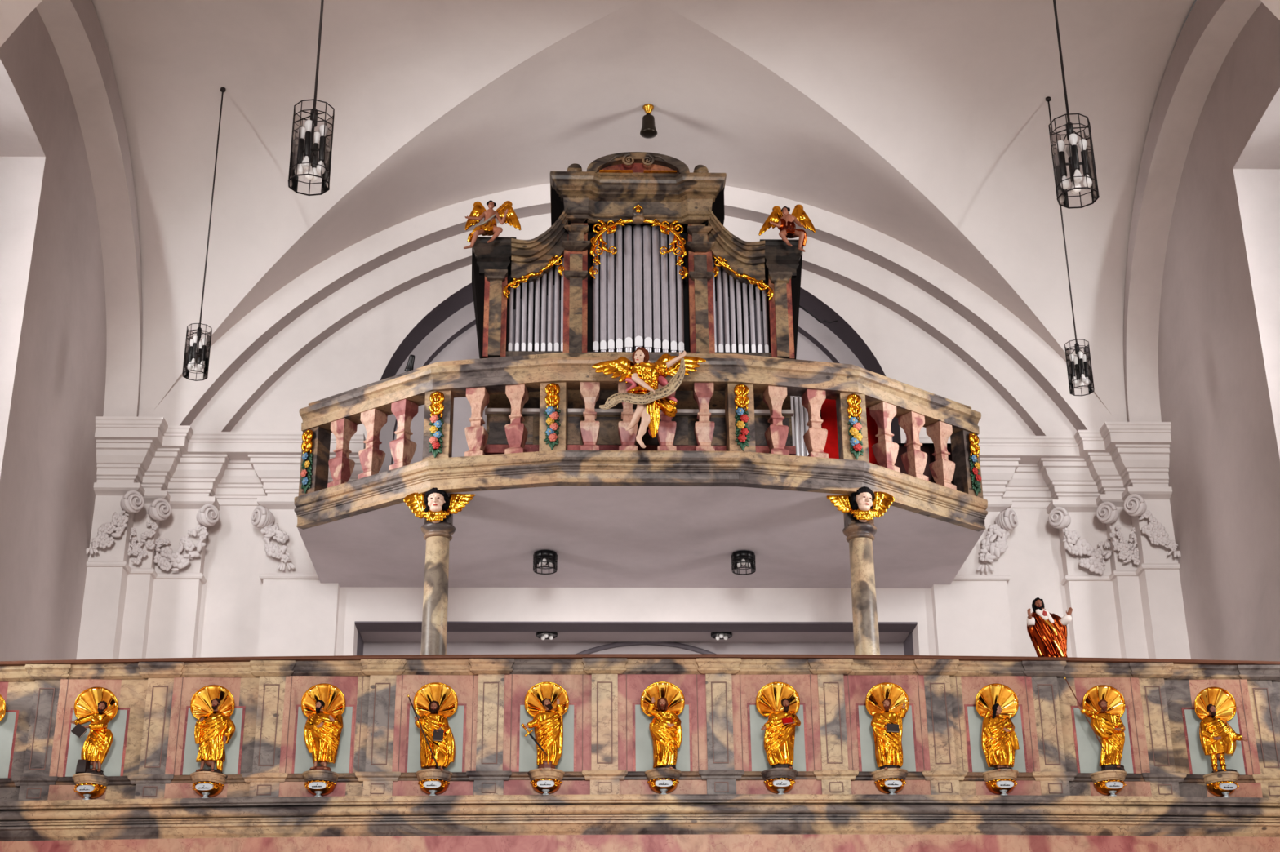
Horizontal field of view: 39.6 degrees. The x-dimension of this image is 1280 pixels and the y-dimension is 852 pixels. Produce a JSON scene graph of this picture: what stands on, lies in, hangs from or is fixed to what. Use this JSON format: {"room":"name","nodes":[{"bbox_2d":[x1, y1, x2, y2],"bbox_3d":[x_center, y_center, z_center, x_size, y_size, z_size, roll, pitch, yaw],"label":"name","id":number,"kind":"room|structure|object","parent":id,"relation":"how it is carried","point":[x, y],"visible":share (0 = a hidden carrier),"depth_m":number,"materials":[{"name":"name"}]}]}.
{"room":"church","nodes":[
{"label":"church","id":0,"kind":"room"},
{"bbox_2d":[0,7,106,661],"bbox_3d":[-6.163,-2.566,6.625,1.000,13.200,28.600,0,-23,-2],"label":"wall","id":1,"kind":"structure","parent":0,"point":[53,307],"depth_m":18.09,"materials":[{"name":"grey paint"}]},
{"bbox_2d":[35,0,142,417],"bbox_3d":[-5.852,-2.887,17.640,0.390,3.380,7.320,0,-23,-2],"label":"arch","id":2,"kind":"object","parent":1,"relation":"attached to","point":[73,27],"depth_m":19.86,"materials":[{"name":"white paint"}]},
{"bbox_2d":[75,482,144,659],"bbox_3d":[-5.914,3.179,19.241,0.735,5.260,0.915,0,-23,-2],"label":"trim","id":3,"kind":"structure","parent":1,"relation":"attached to","point":[116,504],"depth_m":19.70,"materials":[{"name":"white paint"}]},
{"bbox_2d":[137,183,1127,657],"bbox_3d":[-0.053,1.444,21.095,12.920,9.800,2.050,0,-23,-2],"label":"wall","id":4,"kind":"structure","parent":0,"point":[356,318],"depth_m":21.25,"materials":[{"name":"white paint"}]},
{"bbox_2d":[118,490,171,658],"bbox_3d":[-5.584,3.230,19.368,0.565,5.260,0.665,0,-23,-2],"label":"trim","id":5,"kind":"structure","parent":4,"relation":"attached to","point":[157,508],"depth_m":19.94,"materials":[{"name":"white paint"}]},
{"bbox_2d":[146,496,219,658],"bbox_3d":[-5.207,3.267,19.464,0.825,5.260,0.485,0,-23,-2],"label":"trim","id":6,"kind":"structure","parent":4,"relation":"attached to","point":[179,560],"depth_m":20.10,"materials":[{"name":"white paint"}]},
{"bbox_2d":[94,416,365,506],"bbox_3d":[-4.688,0.437,20.435,3.000,0.700,1.100,0,-23,-2],"label":"trim","id":7,"kind":"structure","parent":4,"relation":"attached to","point":[236,468],"depth_m":20.47,"materials":[{"name":"white paint"}]},
{"bbox_2d":[251,496,339,657],"bbox_3d":[-3.862,3.273,19.509,1.143,5.260,0.485,0,-23,-2],"label":"trim","id":8,"kind":"structure","parent":4,"relation":"attached to","point":[299,613],"depth_m":20.11,"materials":[{"name":"white paint"}]},
{"bbox_2d":[354,621,917,632],"bbox_3d":[-0.034,2.308,20.421,6.420,0.022,0.335,0,-23,-2],"label":"trim","id":9,"kind":"structure","parent":4,"relation":"attached to","point":[362,626],"depth_m":20.39,"materials":[{"name":"paint"}]},
{"bbox_2d":[293,352,987,588],"bbox_3d":[0.019,0.538,19.128,7.295,1.418,3.440,0,-23,-2],"label":"balcony","id":10,"kind":"object","parent":4,"relation":"attached to","point":[628,517],"visible":0.94,"depth_m":18.21,"materials":[{"name":"paint"}]},
{"bbox_2d":[300,429,313,493],"bbox_3d":[-3.496,0.368,18.619,0.159,0.719,0.056,-15,-27,31],"label":"flower garland","id":11,"kind":"object","parent":10,"relation":"attached to","point":[307,437],"visible":1,"depth_m":18.63,"materials":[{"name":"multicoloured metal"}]},
{"bbox_2d":[404,354,414,371],"bbox_3d":[-2.387,-0.620,18.412,0.108,0.237,0.114,0,-23,-2],"label":"spotlight","id":12,"kind":"object","parent":10,"relation":"on","point":[410,366],"visible":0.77,"depth_m":18.39,"materials":[{"name":"black metal"}]},
{"bbox_2d":[428,391,444,457],"bbox_3d":[-2.034,-0.019,17.739,0.162,0.719,0.056,-2,-23,4],"label":"flower garland","id":13,"kind":"object","parent":10,"relation":"attached to","point":[436,407],"visible":1,"depth_m":17.74,"materials":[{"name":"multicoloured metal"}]},
{"bbox_2d":[533,550,557,574],"bbox_3d":[-1.025,1.470,19.227,0.262,0.205,0.262,0,-23,-2],"label":"ceiling lamp","id":14,"kind":"object","parent":10,"relation":"attached to","point":[542,557],"visible":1,"depth_m":19.17,"materials":[{"name":"black metal"}]},
{"bbox_2d":[543,382,560,450],"bbox_3d":[-0.867,-0.100,17.573,0.166,0.719,0.060,-2,-23,3],"label":"flower garland","id":15,"kind":"object","parent":10,"relation":"attached to","point":[552,399],"visible":1,"depth_m":17.57,"materials":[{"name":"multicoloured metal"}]},
{"bbox_2d":[471,151,803,455],"bbox_3d":[-0.024,-1.012,19.156,3.680,3.810,1.235,0,-23,-2],"label":"pipe organ","id":16,"kind":"object","parent":10,"relation":"on","point":[637,251],"visible":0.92,"depth_m":19.02,"materials":[{"name":"stone"}]},
{"bbox_2d":[463,200,520,248],"bbox_3d":[-1.573,-2.151,18.995,0.602,0.701,0.263,0,-23,-2],"label":"angel","id":17,"kind":"object","parent":16,"relation":"on","point":[505,213],"visible":1,"depth_m":19.05,"materials":[{"name":"gold metal"}]},
{"bbox_2d":[758,204,815,252],"bbox_3d":[1.590,-2.127,19.100,0.620,0.697,0.263,0,-23,-2],"label":"angel","id":18,"kind":"object","parent":16,"relation":"on","point":[780,218],"visible":1,"depth_m":19.16,"materials":[{"name":"gold metal"}]},
{"bbox_2d":[591,346,706,448],"bbox_3d":[0.096,-0.263,17.374,1.124,1.057,0.296,0,-23,-2],"label":"angel","id":19,"kind":"object","parent":10,"relation":"attached to","point":[645,375],"visible":0.98,"depth_m":17.43,"materials":[{"name":"gold metal"}]},
{"bbox_2d":[599,357,685,409],"bbox_3d":[0.023,-0.431,17.338,0.845,0.552,0.095,-1,-23,0],"label":"scroll","id":20,"kind":"object","parent":19,"relation":"attached to","point":[672,386],"visible":1,"depth_m":17.27},
{"bbox_2d":[629,389,677,438],"bbox_3d":[0.125,-0.137,17.287,0.481,0.511,0.139,0,-23,-2],"label":"drapery","id":21,"kind":"object","parent":19,"relation":"hanging from","point":[649,413],"depth_m":17.25,"materials":[{"name":"gold metal"}]},
{"bbox_2d":[733,383,751,451],"bbox_3d":[1.017,-0.090,17.637,0.158,0.719,0.058,2,-23,-7],"label":"flower garland","id":22,"kind":"object","parent":10,"relation":"attached to","point":[741,400],"visible":1,"depth_m":17.63,"materials":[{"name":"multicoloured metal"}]},
{"bbox_2d":[731,550,755,575],"bbox_3d":[1.124,1.481,19.301,0.262,0.205,0.262,0,-23,-2],"label":"ceiling lamp","id":23,"kind":"object","parent":10,"relation":"attached to","point":[739,558],"visible":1,"depth_m":19.25,"materials":[{"name":"black metal"}]},
{"bbox_2d":[793,397,808,456],"bbox_3d":[1.719,0.209,18.612,0.240,1.105,0.100,0,-23,-2],"label":"pipe rank","id":24,"kind":"object","parent":10,"relation":"on","point":[799,400],"visible":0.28,"depth_m":18.68,"materials":[{"name":"silver metal"}]},
{"bbox_2d":[820,399,879,465],"bbox_3d":[2.239,0.167,18.773,0.710,1.300,0.050,0,-23,-2],"label":"screen","id":25,"kind":"object","parent":10,"relation":"on","point":[828,411],"visible":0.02,"depth_m":18.81,"materials":[{"name":"red fabric"}]},
{"bbox_2d":[846,393,863,459],"bbox_3d":[2.168,0.002,17.881,0.153,0.719,0.058,3,-23,-7],"label":"flower garland","id":26,"kind":"object","parent":10,"relation":"attached to","point":[854,409],"visible":1,"depth_m":17.88,"materials":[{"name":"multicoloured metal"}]},
{"bbox_2d":[894,443,954,484],"bbox_3d":[3.013,0.652,19.334,0.800,0.830,0.452,0,-23,-2],"label":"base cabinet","id":27,"kind":"object","parent":10,"relation":"on","point":[928,448],"visible":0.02,"depth_m":19.25,"materials":[{"name":"black wood"}]},
{"bbox_2d":[968,432,981,496],"bbox_3d":[3.560,0.403,18.858,0.163,0.719,0.060,17,-28,-35],"label":"flower garland","id":28,"kind":"object","parent":10,"relation":"attached to","point":[974,440],"visible":1,"depth_m":18.85,"materials":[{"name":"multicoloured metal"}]},
{"bbox_2d":[931,499,1017,656],"bbox_3d":[3.838,3.312,19.772,1.145,5.260,0.485,0,-23,-2],"label":"trim","id":29,"kind":"structure","parent":4,"relation":"attached to","point":[971,613],"depth_m":20.36,"materials":[{"name":"white paint"}]},
{"bbox_2d":[904,422,1171,508],"bbox_3d":[4.626,0.484,20.753,3.000,0.700,1.100,0,-23,-2],"label":"trim","id":30,"kind":"structure","parent":4,"relation":"attached to","point":[1032,472],"depth_m":20.77,"materials":[{"name":"white paint"}]},
{"bbox_2d":[1046,499,1121,657],"bbox_3d":[5.183,3.319,19.818,0.823,5.260,0.485,0,-23,-2],"label":"trim","id":31,"kind":"structure","parent":4,"relation":"attached to","point":[1085,544],"depth_m":20.47,"materials":[{"name":"white paint"}]},
{"bbox_2d":[1096,494,1148,658],"bbox_3d":[5.566,3.285,19.748,0.563,5.260,0.665,0,-23,-2],"label":"trim","id":32,"kind":"structure","parent":4,"relation":"attached to","point":[1110,511],"depth_m":20.32,"materials":[{"name":"white paint"}]},
{"bbox_2d":[363,642,904,655],"bbox_3d":[-0.048,4.098,20.567,7.200,4.500,0.150,0,-23,-2],"label":"wall","id":33,"kind":"structure","parent":0,"point":[369,648],"depth_m":21.09,"materials":[{"name":"paint"}]},
{"bbox_2d":[575,641,716,654],"bbox_3d":[0.077,3.215,20.854,3.560,1.452,0.060,0,-23,-2],"label":"trim","id":34,"kind":"structure","parent":33,"relation":"attached to","point":[615,645],"depth_m":21.09,"materials":[{"name":"paint"}]},
{"bbox_2d":[359,631,909,643],"bbox_3d":[-0.050,2.402,20.884,7.200,0.130,0.590,0,-23,-2],"label":"wall opening","id":35,"kind":"structure","parent":0,"point":[367,637],"depth_m":20.91,"materials":[{"name":"paint"}]},
{"bbox_2d":[535,631,557,639],"bbox_3d":[-1.083,2.433,20.643,0.252,0.092,0.252,0,-23,-2],"label":"ceiling lamp","id":36,"kind":"object","parent":35,"relation":"attached to","point":[543,635],"visible":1,"depth_m":20.64,"materials":[{"name":"black metal"}]},
{"bbox_2d":[711,631,732,640],"bbox_3d":[0.951,2.443,20.712,0.252,0.092,0.252,0,-23,-2],"label":"ceiling lamp","id":37,"kind":"object","parent":35,"relation":"attached to","point":[718,635],"visible":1,"depth_m":20.71,"materials":[{"name":"black metal"}]},
{"bbox_2d":[0,0,1279,414],"bbox_3d":[0.437,-5.514,7.760,12.000,6.500,27.950,0,-23,-2],"label":"ceiling","id":38,"kind":"structure","parent":0,"point":[452,101],"depth_m":20.02,"materials":[{"name":"paint"}]},
{"bbox_2d":[182,87,225,381],"bbox_3d":[-4.575,-2.448,19.021,0.261,4.201,0.258,-18,-28,35],"label":"pendant lamp","id":39,"kind":"object","parent":38,"relation":"hanging from","point":[192,352],"visible":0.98,"depth_m":18.34,"materials":[{"name":"metal"}]},
{"bbox_2d":[288,0,334,195],"bbox_3d":[-2.260,-3.763,12.925,0.288,4.638,0.284,-18,-28,35],"label":"pendant lamp","id":40,"kind":"object","parent":38,"relation":"hanging from","point":[324,137],"visible":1,"depth_m":12.14,"materials":[{"name":"metal"}]},
{"bbox_2d":[297,137,304,163],"bbox_3d":[-2.317,-1.875,12.139,0.041,0.191,0.042,-18,-28,35],"label":"socket","id":41,"kind":"object","parent":40,"relation":"attached to","point":[301,144],"depth_m":12.12,"materials":[{"name":"black metal"}]},
{"bbox_2d":[303,131,311,157],"bbox_3d":[-2.255,-1.910,12.058,0.041,0.191,0.042,-18,-28,35],"label":"socket","id":42,"kind":"object","parent":40,"relation":"attached to","point":[308,134],"depth_m":12.04,"materials":[{"name":"black metal"}]},
{"bbox_2d":[311,142,319,168],"bbox_3d":[-2.229,-1.852,12.197,0.041,0.191,0.042,-18,-28,35],"label":"socket","id":43,"kind":"object","parent":40,"relation":"attached to","point":[315,153],"depth_m":12.17,"materials":[{"name":"black metal"}]},
{"bbox_2d":[318,135,325,162],"bbox_3d":[-2.167,-1.886,12.116,0.041,0.191,0.042,-18,-28,35],"label":"socket","id":44,"kind":"object","parent":40,"relation":"attached to","point":[321,143],"depth_m":12.10,"materials":[{"name":"black metal"}]},
{"bbox_2d":[640,103,657,138],"bbox_3d":[0.097,-3.493,20.351,0.201,0.391,0.201,0,-23,-2],"label":"bell","id":45,"kind":"object","parent":38,"relation":"hanging from","point":[648,131],"visible":1,"depth_m":20.28,"materials":[{"name":"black metal"}]},
{"bbox_2d":[1045,96,1094,395],"bbox_3d":[4.575,-2.296,19.288,0.261,4.201,0.258,-10,-25,21],"label":"pendant lamp","id":46,"kind":"object","parent":38,"relation":"hanging from","point":[1080,378],"visible":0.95,"depth_m":18.60,"materials":[{"name":"metal"}]},
{"bbox_2d":[1070,360,1075,377],"bbox_3d":[4.522,-0.593,18.560,0.037,0.173,0.038,-10,-25,21],"label":"socket","id":47,"kind":"object","parent":46,"relation":"attached to","point":[1073,367],"depth_m":18.55,"materials":[{"name":"black metal"}]},
{"bbox_2d":[1048,0,1099,208],"bbox_3d":[2.982,-3.696,13.086,0.288,4.638,0.284,-15,-27,31],"label":"pendant lamp","id":48,"kind":"object","parent":38,"relation":"hanging from","point":[1057,145],"visible":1,"depth_m":12.30,"materials":[{"name":"metal"}]},
{"bbox_2d":[1058,151,1066,177],"bbox_3d":[2.924,-1.810,12.295,0.041,0.191,0.042,-15,-27,31],"label":"socket","id":49,"kind":"object","parent":48,"relation":"attached to","point":[1062,157],"depth_m":12.28,"materials":[{"name":"black metal"}]},
{"bbox_2d":[1067,156,1073,182],"bbox_3d":[3.007,-1.784,12.359,0.041,0.191,0.042,-15,-27,31],"label":"socket","id":50,"kind":"object","parent":48,"relation":"attached to","point":[1069,160],"depth_m":12.34,"materials":[{"name":"black metal"}]},
{"bbox_2d":[1071,144,1079,171],"bbox_3d":[2.994,-1.843,12.219,0.041,0.191,0.042,-15,-27,31],"label":"socket","id":51,"kind":"object","parent":48,"relation":"attached to","point":[1075,163],"depth_m":12.20,"materials":[{"name":"black metal"}]},
{"bbox_2d":[1080,150,1089,175],"bbox_3d":[3.076,-1.816,12.283,0.041,0.191,0.042,-15,-27,31],"label":"socket","id":52,"kind":"object","parent":48,"relation":"attached to","point":[1085,152],"depth_m":12.27,"materials":[{"name":"black metal"}]},
{"bbox_2d":[1158,2,1279,661],"bbox_3d":[7.069,-2.499,7.076,1.000,13.200,28.600,0,-23,-2],"label":"wall","id":53,"kind":"structure","parent":0,"point":[1219,332],"depth_m":18.61,"materials":[{"name":"grey paint"}]},
{"bbox_2d":[1121,486,1191,659],"bbox_3d":[5.905,3.238,19.644,0.733,5.260,0.915,0,-23,-2],"label":"trim","id":54,"kind":"structure","parent":53,"relation":"attached to","point":[1148,508],"depth_m":20.10,"materials":[{"name":"white paint"}]},
{"bbox_2d":[1123,0,1262,422],"bbox_3d":[6.011,-2.827,18.044,0.390,3.380,7.320,0,-23,-2],"label":"arch","id":55,"kind":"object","parent":53,"relation":"attached to","point":[1211,28],"depth_m":20.14,"materials":[{"name":"white paint"}]},
{"bbox_3d":[0.468,1.875,5.743,14.400,4.620,30.000,0,-23,-2],"label":"floor","id":56,"kind":"structure","parent":0,"visible":0},
{"bbox_2d":[420,513,455,655],"bbox_3d":[-1.993,2.334,17.109,0.344,3.445,0.344,0,-23,-2],"label":"marble column","id":57,"kind":"structure","parent":56,"relation":"on","point":[437,536],"depth_m":17.34,"materials":[{"name":"beige stone"}]},
{"bbox_2d":[403,487,475,523],"bbox_3d":[-1.967,0.776,17.546,0.702,0.390,0.256,7,-24,-17],"label":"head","id":58,"kind":"object","parent":57,"relation":"attached to","point":[433,505],"visible":0.98,"depth_m":17.51},
{"bbox_2d":[0,653,1279,851],"bbox_3d":[0.118,2.976,14.243,11.380,2.170,0.973,0,-23,-2],"label":"parapet","id":59,"kind":"object","parent":56,"relation":"on","point":[604,802],"depth_m":14.12,"materials":[{"name":"beige stone"}]},
{"bbox_2d":[0,694,5,721],"bbox_3d":[-5.233,2.254,14.223,0.353,0.273,0.131,-2,-23,3],"label":"scallop shell","id":60,"kind":"object","parent":59,"relation":"attached to","point":[2,704],"visible":1,"depth_m":14.19,"materials":[{"name":"gold metal"}]},
{"bbox_2d":[74,783,106,799],"bbox_3d":[-4.324,2.858,13.923,0.253,0.092,0.160,-1,-23,2],"label":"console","id":61,"kind":"object","parent":59,"relation":"on","point":[86,791],"depth_m":13.90,"materials":[{"name":"gold metal"}]},
{"bbox_2d":[70,701,113,775],"bbox_3d":[-4.326,2.462,14.025,0.343,0.590,0.179,-1,-23,2],"label":"saint statue","id":62,"kind":"object","parent":59,"relation":"on","point":[96,746],"visible":1,"depth_m":13.98,"materials":[{"name":"gold metal"}]},
{"bbox_2d":[71,723,87,737],"bbox_3d":[-4.407,2.395,13.967,0.123,0.122,0.037,-1,-23,2],"label":"book","id":63,"kind":"object","parent":62,"relation":"attached to","point":[79,731],"visible":1,"depth_m":13.96,"materials":[{"name":"brown fabric"}]},
{"bbox_2d":[75,760,89,773],"bbox_3d":[-4.361,2.669,13.908,0.110,0.100,0.108,-1,-23,2],"label":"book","id":64,"kind":"object","parent":62,"relation":"on","point":[82,765],"visible":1,"depth_m":13.87,"materials":[{"name":"brown"}]},
{"bbox_2d":[74,687,118,720],"bbox_3d":[-4.330,2.231,14.188,0.353,0.273,0.131,-1,-23,2],"label":"scallop shell","id":65,"kind":"object","parent":59,"relation":"attached to","point":[86,704],"visible":0.78,"depth_m":14.19,"materials":[{"name":"gold metal"}]},
{"bbox_2d":[192,781,224,797],"bbox_3d":[-3.391,2.840,13.899,0.253,0.092,0.160,-1,-23,1],"label":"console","id":66,"kind":"object","parent":59,"relation":"on","point":[203,788],"depth_m":13.87,"materials":[{"name":"gold metal"}]},
{"bbox_2d":[190,684,234,719],"bbox_3d":[-3.397,2.212,14.165,0.353,0.273,0.131,-1,-23,1],"label":"scallop shell","id":67,"kind":"object","parent":59,"relation":"attached to","point":[200,704],"visible":0.82,"depth_m":14.17,"materials":[{"name":"gold metal"}]},
{"bbox_2d":[194,697,235,773],"bbox_3d":[-3.350,2.439,14.002,0.312,0.598,0.173,-1,-23,1],"label":"saint statue","id":68,"kind":"object","parent":59,"relation":"on","point":[214,730],"visible":1,"depth_m":13.96,"materials":[{"name":"gold metal"}]},
{"bbox_2d":[304,780,336,795],"bbox_3d":[-2.509,2.827,13.889,0.253,0.092,0.160,-1,-23,0],"label":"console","id":69,"kind":"object","parent":59,"relation":"on","point":[317,788],"depth_m":13.86,"materials":[{"name":"gold metal"}]},
{"bbox_2d":[303,699,342,771],"bbox_3d":[-2.490,2.436,13.984,0.309,0.574,0.180,-2,-23,4],"label":"saint statue","id":70,"kind":"object","parent":59,"relation":"on","point":[322,730],"visible":1,"depth_m":13.93,"materials":[{"name":"gold metal"}]},
{"bbox_2d":[301,683,345,717],"bbox_3d":[-2.515,2.199,14.154,0.353,0.273,0.131,-1,-23,0],"label":"scallop shell","id":71,"kind":"object","parent":59,"relation":"attached to","point":[334,700],"visible":0.82,"depth_m":14.16,"materials":[{"name":"gold metal"}]},
{"bbox_2d":[417,778,449,795],"bbox_3d":[-1.617,2.819,13.890,0.253,0.092,0.160,0,-23,0],"label":"cartouche","id":72,"kind":"object","parent":59,"relation":"on","point":[428,786],"depth_m":13.86,"materials":[{"name":"gold metal"}]},
{"bbox_2d":[414,700,455,771],"bbox_3d":[-1.609,2.436,13.972,0.323,0.568,0.189,0,-23,0],"label":"saint statue","id":73,"kind":"object","parent":59,"relation":"on","point":[444,751],"visible":0.98,"depth_m":13.92,"materials":[{"name":"gold metal"}]},
{"bbox_2d":[432,729,444,741],"bbox_3d":[-1.576,2.417,13.888,0.083,0.097,0.038,0,-23,0],"label":"book","id":74,"kind":"object","parent":73,"relation":"attached to","point":[437,736],"visible":1,"depth_m":13.88,"materials":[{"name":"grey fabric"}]},
{"bbox_2d":[413,682,457,718],"bbox_3d":[-1.623,2.191,14.155,0.353,0.273,0.131,0,-23,0],"label":"scallop shell","id":75,"kind":"object","parent":59,"relation":"attached to","point":[442,693],"visible":0.94,"depth_m":14.16,"materials":[{"name":"gold metal"}]},
{"bbox_2d":[522,697,564,770],"bbox_3d":[-0.760,2.430,13.995,0.337,0.590,0.145,0,-23,-1],"label":"saint statue","id":76,"kind":"object","parent":59,"relation":"on","point":[548,724],"visible":1,"depth_m":13.96,"materials":[{"name":"gold metal"}]},
{"bbox_2d":[520,724,547,755],"bbox_3d":[-0.827,2.457,13.911,0.211,0.259,0.024,0,-23,0],"label":"sword","id":77,"kind":"object","parent":76,"relation":"attached to","point":[522,725],"visible":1,"depth_m":13.92,"materials":[{"name":"metal"}]},
{"bbox_2d":[529,778,562,794],"bbox_3d":[-0.736,2.816,13.902,0.253,0.092,0.160,0,-23,-1],"label":"cartouche","id":78,"kind":"object","parent":59,"relation":"on","point":[543,786],"depth_m":13.87,"materials":[{"name":"gold metal"}]},
{"bbox_2d":[524,681,568,716],"bbox_3d":[-0.742,2.188,14.167,0.353,0.273,0.131,0,-23,-1],"label":"scallop shell","id":79,"kind":"object","parent":59,"relation":"attached to","point":[534,697],"visible":0.8,"depth_m":14.17,"materials":[{"name":"gold metal"}]},
{"bbox_2d":[640,681,684,717],"bbox_3d":[0.179,2.190,14.193,0.353,0.273,0.131,0,-23,-2],"label":"scallop shell","id":80,"kind":"object","parent":59,"relation":"attached to","point":[674,696],"visible":0.79,"depth_m":14.19,"materials":[{"name":"gold metal"}]},
{"bbox_2d":[647,777,679,793],"bbox_3d":[0.185,2.818,13.927,0.253,0.092,0.160,0,-23,-2],"label":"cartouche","id":81,"kind":"object","parent":59,"relation":"on","point":[659,785],"depth_m":13.90,"materials":[{"name":"gold metal"}]},
{"bbox_2d":[645,697,682,769],"bbox_3d":[0.192,2.425,14.014,0.283,0.586,0.163,0,-23,-2],"label":"saint statue","id":82,"kind":"object","parent":59,"relation":"on","point":[665,729],"visible":1,"depth_m":13.98,"materials":[{"name":"gold metal"}]},
{"bbox_2d":[755,681,799,717],"bbox_3d":[1.099,2.197,14.230,0.353,0.273,0.131,1,-23,-3],"label":"scallop shell","id":83,"kind":"object","parent":59,"relation":"attached to","point":[769,698],"visible":0.98,"depth_m":14.23,"materials":[{"name":"gold metal"}]},
{"bbox_2d":[763,777,795,793],"bbox_3d":[1.105,2.825,13.965,0.253,0.092,0.160,1,-23,-3],"label":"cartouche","id":84,"kind":"object","parent":59,"relation":"on","point":[775,785],"depth_m":13.94,"materials":[{"name":"gold metal"}]},
{"bbox_2d":[760,697,800,768],"bbox_3d":[1.113,2.434,14.055,0.327,0.577,0.172,1,-23,-3],"label":"saint statue","id":85,"kind":"object","parent":59,"relation":"on","point":[779,738],"visible":0.98,"depth_m":14.00,"materials":[{"name":"gold metal"}]},
{"bbox_2d":[865,682,909,715],"bbox_3d":[1.979,2.209,14.278,0.353,0.273,0.131,1,-23,-3],"label":"scallop shell","id":86,"kind":"object","parent":59,"relation":"attached to","point":[874,699],"visible":0.82,"depth_m":14.28,"materials":[{"name":"gold metal"}]},
{"bbox_2d":[871,697,906,769],"bbox_3d":[1.981,2.443,14.091,0.271,0.587,0.189,-10,-25,21],"label":"saint statue","id":87,"kind":"object","parent":59,"relation":"on","point":[888,745],"visible":0.97,"depth_m":14.05,"materials":[{"name":"gold metal"}]},
{"bbox_2d":[886,723,899,733],"bbox_3d":[1.995,2.385,14.029,0.102,0.073,0.033,1,-23,-3],"label":"book","id":88,"kind":"object","parent":87,"relation":"attached to","point":[894,728],"visible":1,"depth_m":14.02,"materials":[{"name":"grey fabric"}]},
{"bbox_2d":[874,777,906,793],"bbox_3d":[1.985,2.837,14.012,0.253,0.092,0.160,1,-23,-3],"label":"corbel","id":89,"kind":"object","parent":59,"relation":"on","point":[885,785],"depth_m":13.98,"materials":[{"name":"gold metal"}]},
{"bbox_2d":[975,683,1018,718],"bbox_3d":[2.869,2.226,14.338,0.353,0.273,0.131,1,-23,-4],"label":"scallop shell","id":90,"kind":"object","parent":59,"relation":"attached to","point":[990,695],"visible":0.9,"depth_m":14.34,"materials":[{"name":"gold metal"}]},
{"bbox_2d":[981,703,1019,771],"bbox_3d":[2.867,2.482,14.154,0.298,0.555,0.172,1,-23,-4],"label":"saint statue","id":91,"kind":"object","parent":59,"relation":"on","point":[999,740],"visible":1,"depth_m":14.11,"materials":[{"name":"gold metal"}]},
{"bbox_2d":[985,778,1017,794],"bbox_3d":[2.874,2.854,14.072,0.253,0.092,0.160,1,-23,-4],"label":"corbel","id":92,"kind":"object","parent":59,"relation":"on","point":[997,786],"depth_m":14.05,"materials":[{"name":"gold metal"}]},
{"bbox_2d":[1026,597,1072,657],"bbox_3d":[3.446,1.748,14.962,0.394,0.635,0.201,0,-23,-2],"label":"robed statue","id":93,"kind":"object","parent":59,"relation":"on","point":[1046,631],"visible":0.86,"depth_m":14.92,"materials":[{"name":"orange metal"}]},
{"bbox_2d":[1078,699,1125,771],"bbox_3d":[3.701,2.477,14.235,0.385,0.586,0.180,2,-23,-5],"label":"saint statue","id":94,"kind":"object","parent":59,"relation":"on","point":[1108,726],"visible":1,"depth_m":14.20,"materials":[{"name":"gold metal"}]},
{"bbox_2d":[1082,684,1124,719],"bbox_3d":[3.748,2.248,14.408,0.353,0.273,0.131,2,-23,-5],"label":"scallop shell","id":95,"kind":"object","parent":59,"relation":"attached to","point":[1116,702],"visible":0.79,"depth_m":14.41,"materials":[{"name":"gold metal"}]},
{"bbox_2d":[1093,779,1126,795],"bbox_3d":[3.754,2.875,14.143,0.253,0.092,0.160,2,-23,-5],"label":"corbel","id":96,"kind":"object","parent":59,"relation":"on","point":[1105,787],"depth_m":14.11,"materials":[{"name":"gold metal"}]},
{"bbox_2d":[1194,687,1235,721],"bbox_3d":[4.676,2.276,14.495,0.353,0.273,0.131,2,-23,-6],"label":"scallop shell","id":97,"kind":"object","parent":59,"relation":"attached to","point":[1224,703],"visible":0.88,"depth_m":14.50,"materials":[{"name":"gold metal"}]},
{"bbox_2d":[1206,781,1239,796],"bbox_3d":[4.682,2.904,14.230,0.253,0.092,0.160,2,-23,-6],"label":"corbel","id":98,"kind":"object","parent":59,"relation":"on","point":[1219,788],"depth_m":14.20,"materials":[{"name":"gold metal"}]},
{"bbox_2d":[1199,703,1248,773],"bbox_3d":[4.696,2.521,14.324,0.379,0.565,0.185,2,-23,-6],"label":"saint statue","id":99,"kind":"object","parent":59,"relation":"on","point":[1218,739],"visible":1,"depth_m":14.27,"materials":[{"name":"gold metal"}]},
{"bbox_2d":[842,509,879,655],"bbox_3d":[2.215,2.355,17.253,0.344,3.445,0.344,0,-23,-2],"label":"marble column","id":100,"kind":"structure","parent":56,"relation":"on","point":[860,535],"depth_m":17.48,"materials":[{"name":"beige stone"}]},
{"bbox_2d":[826,486,894,522],"bbox_3d":[2.180,0.768,17.687,0.730,0.385,0.252,0,-23,-2],"label":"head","id":101,"kind":"object","parent":100,"relation":"attached to","point":[865,504],"visible":0.96,"depth_m":17.67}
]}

